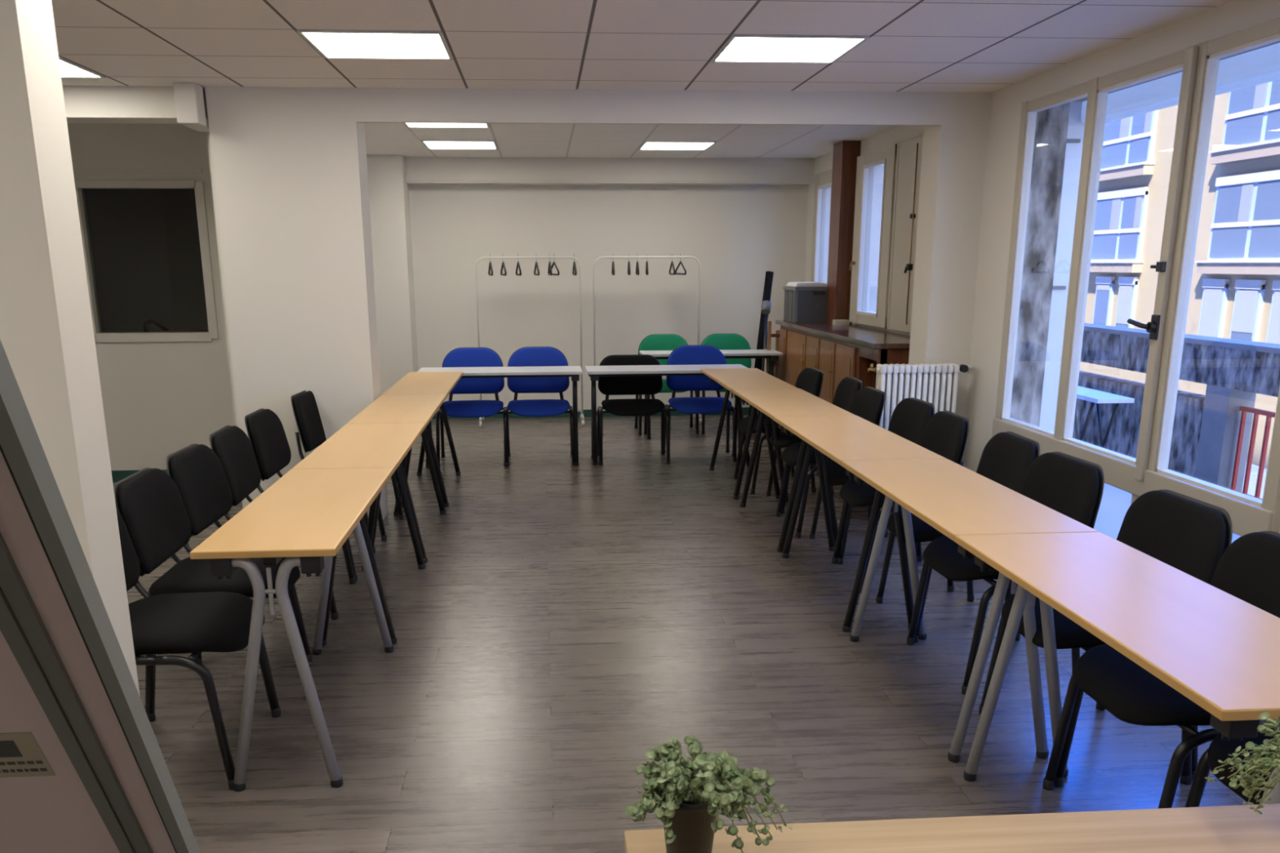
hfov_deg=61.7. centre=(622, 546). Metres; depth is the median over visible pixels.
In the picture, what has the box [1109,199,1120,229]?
curtain
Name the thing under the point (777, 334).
wooden easel
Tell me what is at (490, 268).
hanger
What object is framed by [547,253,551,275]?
hanger
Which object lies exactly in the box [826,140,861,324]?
column
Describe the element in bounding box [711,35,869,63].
recessed light
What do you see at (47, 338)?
wall pillar
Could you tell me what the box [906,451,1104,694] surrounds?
chair
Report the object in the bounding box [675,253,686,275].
hanger
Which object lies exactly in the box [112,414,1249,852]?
floor
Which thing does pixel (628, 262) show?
hanger
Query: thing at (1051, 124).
wall
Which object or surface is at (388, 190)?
wall pier
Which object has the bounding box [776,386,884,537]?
chair
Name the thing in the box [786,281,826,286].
paper stack
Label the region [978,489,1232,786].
chair
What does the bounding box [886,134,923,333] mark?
window
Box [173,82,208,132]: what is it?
trim
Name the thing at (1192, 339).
trim
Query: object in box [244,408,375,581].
chair
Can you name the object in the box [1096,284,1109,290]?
roller blind
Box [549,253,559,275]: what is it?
hanger
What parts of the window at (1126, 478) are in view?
frosted pane, handle, frosted pane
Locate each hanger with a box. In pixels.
[488,253,493,275]
[500,253,506,275]
[515,253,521,275]
[533,253,539,275]
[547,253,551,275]
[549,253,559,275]
[572,253,576,275]
[611,261,614,275]
[627,253,631,275]
[635,253,639,275]
[645,253,648,275]
[668,253,675,275]
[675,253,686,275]
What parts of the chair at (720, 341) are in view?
leg, backrest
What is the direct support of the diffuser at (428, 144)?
attached to the recessed light at (430, 144)
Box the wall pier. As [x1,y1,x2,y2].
[366,155,417,395]
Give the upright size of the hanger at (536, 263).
0.198 m
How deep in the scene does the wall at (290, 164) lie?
6.04 m
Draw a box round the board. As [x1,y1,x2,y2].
[0,339,200,852]
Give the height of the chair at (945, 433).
0.799 m
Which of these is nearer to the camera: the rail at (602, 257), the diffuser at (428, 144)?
the diffuser at (428, 144)
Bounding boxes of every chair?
[113,467,312,719]
[116,511,280,790]
[166,444,337,662]
[208,425,355,617]
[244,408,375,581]
[290,390,404,541]
[435,346,511,466]
[503,346,573,466]
[596,354,671,465]
[634,333,699,435]
[664,345,737,462]
[694,333,752,434]
[733,367,823,493]
[766,376,862,514]
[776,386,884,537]
[809,397,934,564]
[831,410,969,593]
[875,431,1039,643]
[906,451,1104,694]
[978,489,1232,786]
[1042,530,1279,808]
[1184,723,1276,807]
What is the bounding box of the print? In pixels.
[0,740,47,773]
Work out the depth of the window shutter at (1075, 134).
6.03 m
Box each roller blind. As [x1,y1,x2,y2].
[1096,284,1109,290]
[1115,284,1132,324]
[1198,288,1222,337]
[1231,289,1257,333]
[1266,290,1279,344]
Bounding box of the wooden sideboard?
[775,320,910,404]
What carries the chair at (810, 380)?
on the floor
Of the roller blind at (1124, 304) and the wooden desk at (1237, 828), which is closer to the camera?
the wooden desk at (1237, 828)
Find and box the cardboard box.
[832,320,849,324]
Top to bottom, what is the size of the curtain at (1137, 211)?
0.790 m
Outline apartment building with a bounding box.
[1079,80,1279,469]
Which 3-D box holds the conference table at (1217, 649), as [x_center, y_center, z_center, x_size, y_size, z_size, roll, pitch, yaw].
[1.225,0.480,2.595,0.435,0.740,1.261,-1,15,-4]
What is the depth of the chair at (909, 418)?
5.62 m
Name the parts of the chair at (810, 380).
leg, seat, leg, leg, backrest, leg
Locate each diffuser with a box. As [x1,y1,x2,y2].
[58,59,97,76]
[424,142,495,148]
[640,142,713,149]
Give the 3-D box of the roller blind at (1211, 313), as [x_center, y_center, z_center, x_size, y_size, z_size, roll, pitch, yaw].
[14.013,-5.532,25.554,0.007,1.200,0.690,-1,15,-4]
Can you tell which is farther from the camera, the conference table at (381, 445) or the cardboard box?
the cardboard box
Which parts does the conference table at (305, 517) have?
leg, under rail, leg, leg, leg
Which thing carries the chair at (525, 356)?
on the floor
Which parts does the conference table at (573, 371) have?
leg, under rail, leg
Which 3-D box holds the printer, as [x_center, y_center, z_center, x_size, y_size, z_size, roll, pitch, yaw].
[1.684,-2.149,9.495,0.430,0.302,0.484,-1,15,-4]
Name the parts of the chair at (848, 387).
leg, seat, leg, backrest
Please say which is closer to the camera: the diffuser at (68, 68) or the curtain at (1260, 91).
the diffuser at (68, 68)
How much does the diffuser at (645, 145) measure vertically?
0.004 m
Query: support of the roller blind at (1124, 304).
hanging from the apartment building
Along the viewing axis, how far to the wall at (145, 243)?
9.20 m
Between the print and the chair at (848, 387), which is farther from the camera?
the chair at (848, 387)
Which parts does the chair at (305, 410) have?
backrest, leg, leg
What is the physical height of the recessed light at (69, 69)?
0.008 m
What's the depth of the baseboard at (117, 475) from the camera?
7.67 m
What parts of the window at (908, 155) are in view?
knob, knob, bolt rod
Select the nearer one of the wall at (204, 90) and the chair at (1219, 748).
the chair at (1219, 748)
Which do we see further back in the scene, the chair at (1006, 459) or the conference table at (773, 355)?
the conference table at (773, 355)
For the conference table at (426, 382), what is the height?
0.740 m
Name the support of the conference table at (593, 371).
on the floor
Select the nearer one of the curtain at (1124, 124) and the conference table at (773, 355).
the conference table at (773, 355)
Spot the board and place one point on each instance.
(83, 767)
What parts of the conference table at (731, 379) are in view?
leg, leg, leg, leg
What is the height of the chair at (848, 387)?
0.799 m
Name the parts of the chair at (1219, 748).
leg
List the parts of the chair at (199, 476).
backrest, leg, leg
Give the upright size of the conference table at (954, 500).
0.740 m
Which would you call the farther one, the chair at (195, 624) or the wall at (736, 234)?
the wall at (736, 234)
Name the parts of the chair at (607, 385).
leg, leg, backrest, seat frame, seat, leg, leg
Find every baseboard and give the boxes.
[111,469,168,482]
[431,407,758,419]
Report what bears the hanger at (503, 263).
hanging from the rail at (481, 419)
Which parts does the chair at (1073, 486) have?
leg, seat, seat frame, leg, leg, backrest, leg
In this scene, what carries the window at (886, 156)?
in the wall at (899, 134)
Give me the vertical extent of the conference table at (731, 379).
0.740 m
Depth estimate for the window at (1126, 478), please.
4.46 m
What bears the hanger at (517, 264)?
hanging from the rail at (481, 419)
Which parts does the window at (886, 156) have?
handle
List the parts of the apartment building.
pane, pane, pane, pane, sill, pane, pane, sill, pane, pane, pane, pane, pane, pane, pane, sill, pane, pane, sill, pane, pane, pane, pane, pane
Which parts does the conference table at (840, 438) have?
leg, leg, leg, leg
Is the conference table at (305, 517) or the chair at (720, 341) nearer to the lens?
the conference table at (305, 517)
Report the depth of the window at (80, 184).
7.33 m
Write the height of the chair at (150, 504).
0.799 m
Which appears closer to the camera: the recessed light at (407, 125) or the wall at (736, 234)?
the recessed light at (407, 125)
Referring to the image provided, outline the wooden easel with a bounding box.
[766,320,780,377]
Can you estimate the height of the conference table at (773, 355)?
0.745 m
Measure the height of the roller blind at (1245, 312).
0.938 m
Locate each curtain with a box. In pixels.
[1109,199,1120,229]
[1119,117,1129,137]
[1133,196,1142,227]
[1143,111,1151,133]
[1237,183,1253,221]
[1253,82,1267,108]
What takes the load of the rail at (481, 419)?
on the floor
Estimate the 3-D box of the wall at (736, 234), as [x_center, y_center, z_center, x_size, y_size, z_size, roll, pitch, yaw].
[-0.549,-2.520,10.623,5.300,2.462,0.150,-1,15,-4]
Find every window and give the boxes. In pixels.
[74,179,218,342]
[810,168,832,284]
[848,143,897,328]
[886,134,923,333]
[991,17,1279,542]
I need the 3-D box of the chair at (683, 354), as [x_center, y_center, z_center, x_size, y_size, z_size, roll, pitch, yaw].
[0.609,-1.137,8.491,0.556,0.866,0.536,-1,15,-2]
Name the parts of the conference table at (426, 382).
leg, leg, leg, leg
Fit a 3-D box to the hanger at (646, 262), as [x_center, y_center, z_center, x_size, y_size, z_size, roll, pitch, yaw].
[0.235,-2.665,10.120,0.019,0.198,0.396,0,15,0]
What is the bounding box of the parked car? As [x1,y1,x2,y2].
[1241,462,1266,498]
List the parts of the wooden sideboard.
door panel, door, door panel, door, door panel, door, door panel, door, door panel, door, leg, panel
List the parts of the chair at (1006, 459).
leg, seat, leg, leg, backrest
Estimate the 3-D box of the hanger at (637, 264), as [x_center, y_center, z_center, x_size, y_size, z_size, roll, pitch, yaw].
[0.145,-2.663,10.114,0.018,0.198,0.396,-1,15,-2]
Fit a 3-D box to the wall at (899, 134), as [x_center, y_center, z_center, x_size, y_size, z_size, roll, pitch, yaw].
[2.074,-2.024,8.700,0.200,2.462,4.195,-1,15,-4]
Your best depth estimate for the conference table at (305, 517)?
3.16 m
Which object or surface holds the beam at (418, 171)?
attached to the wall at (736, 234)
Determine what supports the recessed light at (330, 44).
in the ceiling
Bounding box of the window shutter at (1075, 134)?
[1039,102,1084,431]
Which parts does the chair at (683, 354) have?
leg, leg, backrest, seat frame, seat, leg, leg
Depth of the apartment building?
25.50 m
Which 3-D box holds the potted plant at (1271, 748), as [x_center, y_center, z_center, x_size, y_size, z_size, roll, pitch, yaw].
[0.927,0.306,1.434,0.227,0.189,0.151,-1,15,-4]
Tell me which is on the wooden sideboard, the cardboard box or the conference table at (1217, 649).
the cardboard box
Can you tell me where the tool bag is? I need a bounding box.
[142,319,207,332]
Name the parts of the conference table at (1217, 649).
leg, leg, leg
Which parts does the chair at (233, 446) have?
backrest, leg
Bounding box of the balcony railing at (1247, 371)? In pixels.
[1080,330,1279,397]
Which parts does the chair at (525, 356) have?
leg, seat, backrest, seat frame, leg, leg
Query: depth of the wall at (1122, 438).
7.81 m
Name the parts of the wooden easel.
leg, leg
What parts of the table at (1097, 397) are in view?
leg, leg, leg, leg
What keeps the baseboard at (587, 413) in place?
attached to the wall at (736, 234)
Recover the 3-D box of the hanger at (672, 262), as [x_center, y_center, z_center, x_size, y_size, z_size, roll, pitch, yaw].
[0.474,-2.671,10.137,0.018,0.198,0.396,-1,15,-4]
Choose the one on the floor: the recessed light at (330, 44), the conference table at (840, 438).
the conference table at (840, 438)
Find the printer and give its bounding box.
[782,285,828,322]
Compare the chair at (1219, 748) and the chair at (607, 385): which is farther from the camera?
the chair at (607, 385)
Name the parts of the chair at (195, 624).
backrest, leg, seat frame, leg, seat, leg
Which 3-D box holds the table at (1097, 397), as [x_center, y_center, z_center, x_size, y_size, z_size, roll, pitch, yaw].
[3.321,-0.840,8.155,0.260,0.750,1.530,-1,15,-4]
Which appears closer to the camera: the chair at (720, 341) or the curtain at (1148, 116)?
the chair at (720, 341)
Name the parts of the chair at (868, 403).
leg, seat, leg, backrest, leg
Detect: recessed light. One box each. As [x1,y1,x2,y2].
[58,56,106,78]
[296,30,453,59]
[403,123,489,128]
[421,140,497,149]
[638,141,716,150]
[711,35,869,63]
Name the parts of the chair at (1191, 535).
leg, seat, leg, seat frame, backrest, leg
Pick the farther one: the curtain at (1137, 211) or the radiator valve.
the curtain at (1137, 211)
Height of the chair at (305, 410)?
0.799 m
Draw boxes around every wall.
[66,123,235,470]
[84,189,208,332]
[203,88,244,508]
[204,86,991,523]
[408,184,808,410]
[804,125,923,335]
[962,0,1279,533]
[1009,102,1070,426]
[1072,370,1256,492]
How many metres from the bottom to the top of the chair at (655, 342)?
0.866 m
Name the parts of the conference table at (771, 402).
leg, leg, leg, leg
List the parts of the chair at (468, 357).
leg, leg, seat, seat frame, backrest, leg, leg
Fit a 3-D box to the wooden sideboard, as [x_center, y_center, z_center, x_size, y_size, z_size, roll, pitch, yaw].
[1.747,-1.202,8.453,0.482,1.000,3.020,-1,15,-4]
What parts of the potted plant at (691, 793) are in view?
pot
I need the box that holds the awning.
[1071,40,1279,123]
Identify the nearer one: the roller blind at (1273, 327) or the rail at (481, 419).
the rail at (481, 419)
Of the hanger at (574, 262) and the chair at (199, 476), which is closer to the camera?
the chair at (199, 476)
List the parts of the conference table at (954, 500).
leg, leg, leg, leg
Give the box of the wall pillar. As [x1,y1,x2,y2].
[0,0,140,697]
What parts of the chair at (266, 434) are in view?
backrest, leg, leg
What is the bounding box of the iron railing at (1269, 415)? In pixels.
[1230,405,1275,499]
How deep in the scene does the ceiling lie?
4.80 m
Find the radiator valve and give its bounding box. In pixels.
[867,364,875,372]
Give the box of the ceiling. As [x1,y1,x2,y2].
[51,0,1232,158]
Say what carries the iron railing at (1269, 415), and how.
on the terrace
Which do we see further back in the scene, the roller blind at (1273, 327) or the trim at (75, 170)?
the roller blind at (1273, 327)
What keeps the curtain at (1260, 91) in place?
hanging from the apartment building
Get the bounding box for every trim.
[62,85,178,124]
[72,168,202,173]
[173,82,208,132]
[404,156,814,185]
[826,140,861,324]
[1083,323,1279,354]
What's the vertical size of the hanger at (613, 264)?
0.198 m
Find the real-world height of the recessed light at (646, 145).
0.008 m
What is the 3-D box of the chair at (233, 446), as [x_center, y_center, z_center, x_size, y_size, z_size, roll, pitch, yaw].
[-1.518,-0.134,4.847,0.526,0.799,0.556,-2,15,-5]
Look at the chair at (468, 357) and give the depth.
8.46 m
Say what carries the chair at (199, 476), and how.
on the floor
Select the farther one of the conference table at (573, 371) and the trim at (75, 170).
the conference table at (573, 371)
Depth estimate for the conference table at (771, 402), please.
5.93 m
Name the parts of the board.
rail, panel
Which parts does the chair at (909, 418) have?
leg, seat, leg, backrest, leg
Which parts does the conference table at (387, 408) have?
leg, leg, leg, leg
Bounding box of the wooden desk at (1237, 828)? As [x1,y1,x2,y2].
[624,803,1279,852]
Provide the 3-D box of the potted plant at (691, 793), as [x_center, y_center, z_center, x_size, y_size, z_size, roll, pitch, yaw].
[0.096,0.329,1.349,0.198,0.196,0.171,7,17,26]
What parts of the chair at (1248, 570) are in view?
leg, seat, leg, seat frame, leg, backrest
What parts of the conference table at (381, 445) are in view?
leg, leg, leg, leg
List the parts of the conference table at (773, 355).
leg, leg, under rail, leg, leg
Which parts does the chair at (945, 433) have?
leg, seat, leg, leg, backrest, leg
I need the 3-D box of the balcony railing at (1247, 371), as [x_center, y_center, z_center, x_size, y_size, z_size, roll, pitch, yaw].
[4.404,-0.695,5.335,0.200,0.270,16.000,-1,15,-4]
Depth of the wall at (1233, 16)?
5.92 m
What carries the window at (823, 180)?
in the wall at (899, 134)
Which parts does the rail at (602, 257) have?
hanging frame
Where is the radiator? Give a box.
[867,363,973,510]
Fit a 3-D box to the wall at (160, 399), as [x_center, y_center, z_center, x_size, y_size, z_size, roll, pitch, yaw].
[-3.655,-1.650,7.428,2.620,2.431,0.100,-1,15,-4]
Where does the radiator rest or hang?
on the floor
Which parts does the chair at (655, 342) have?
leg, leg, backrest, seat, leg, leg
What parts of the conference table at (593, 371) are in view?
leg, leg, under rail, leg, leg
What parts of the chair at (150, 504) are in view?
leg, backrest, seat, leg, leg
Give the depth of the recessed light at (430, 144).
8.87 m
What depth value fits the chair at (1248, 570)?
2.82 m
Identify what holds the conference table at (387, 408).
on the floor
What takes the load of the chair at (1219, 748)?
on the floor
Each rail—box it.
[475,256,584,427]
[592,256,702,424]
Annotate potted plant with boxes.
[624,735,792,852]
[1204,711,1279,814]
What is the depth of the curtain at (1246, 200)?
24.16 m
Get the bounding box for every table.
[189,467,394,791]
[291,422,426,646]
[346,393,447,563]
[382,371,463,507]
[417,365,582,468]
[585,364,747,465]
[639,349,782,439]
[700,368,798,499]
[732,388,855,552]
[773,415,946,632]
[840,458,1098,762]
[954,532,1279,804]
[1074,386,1134,448]

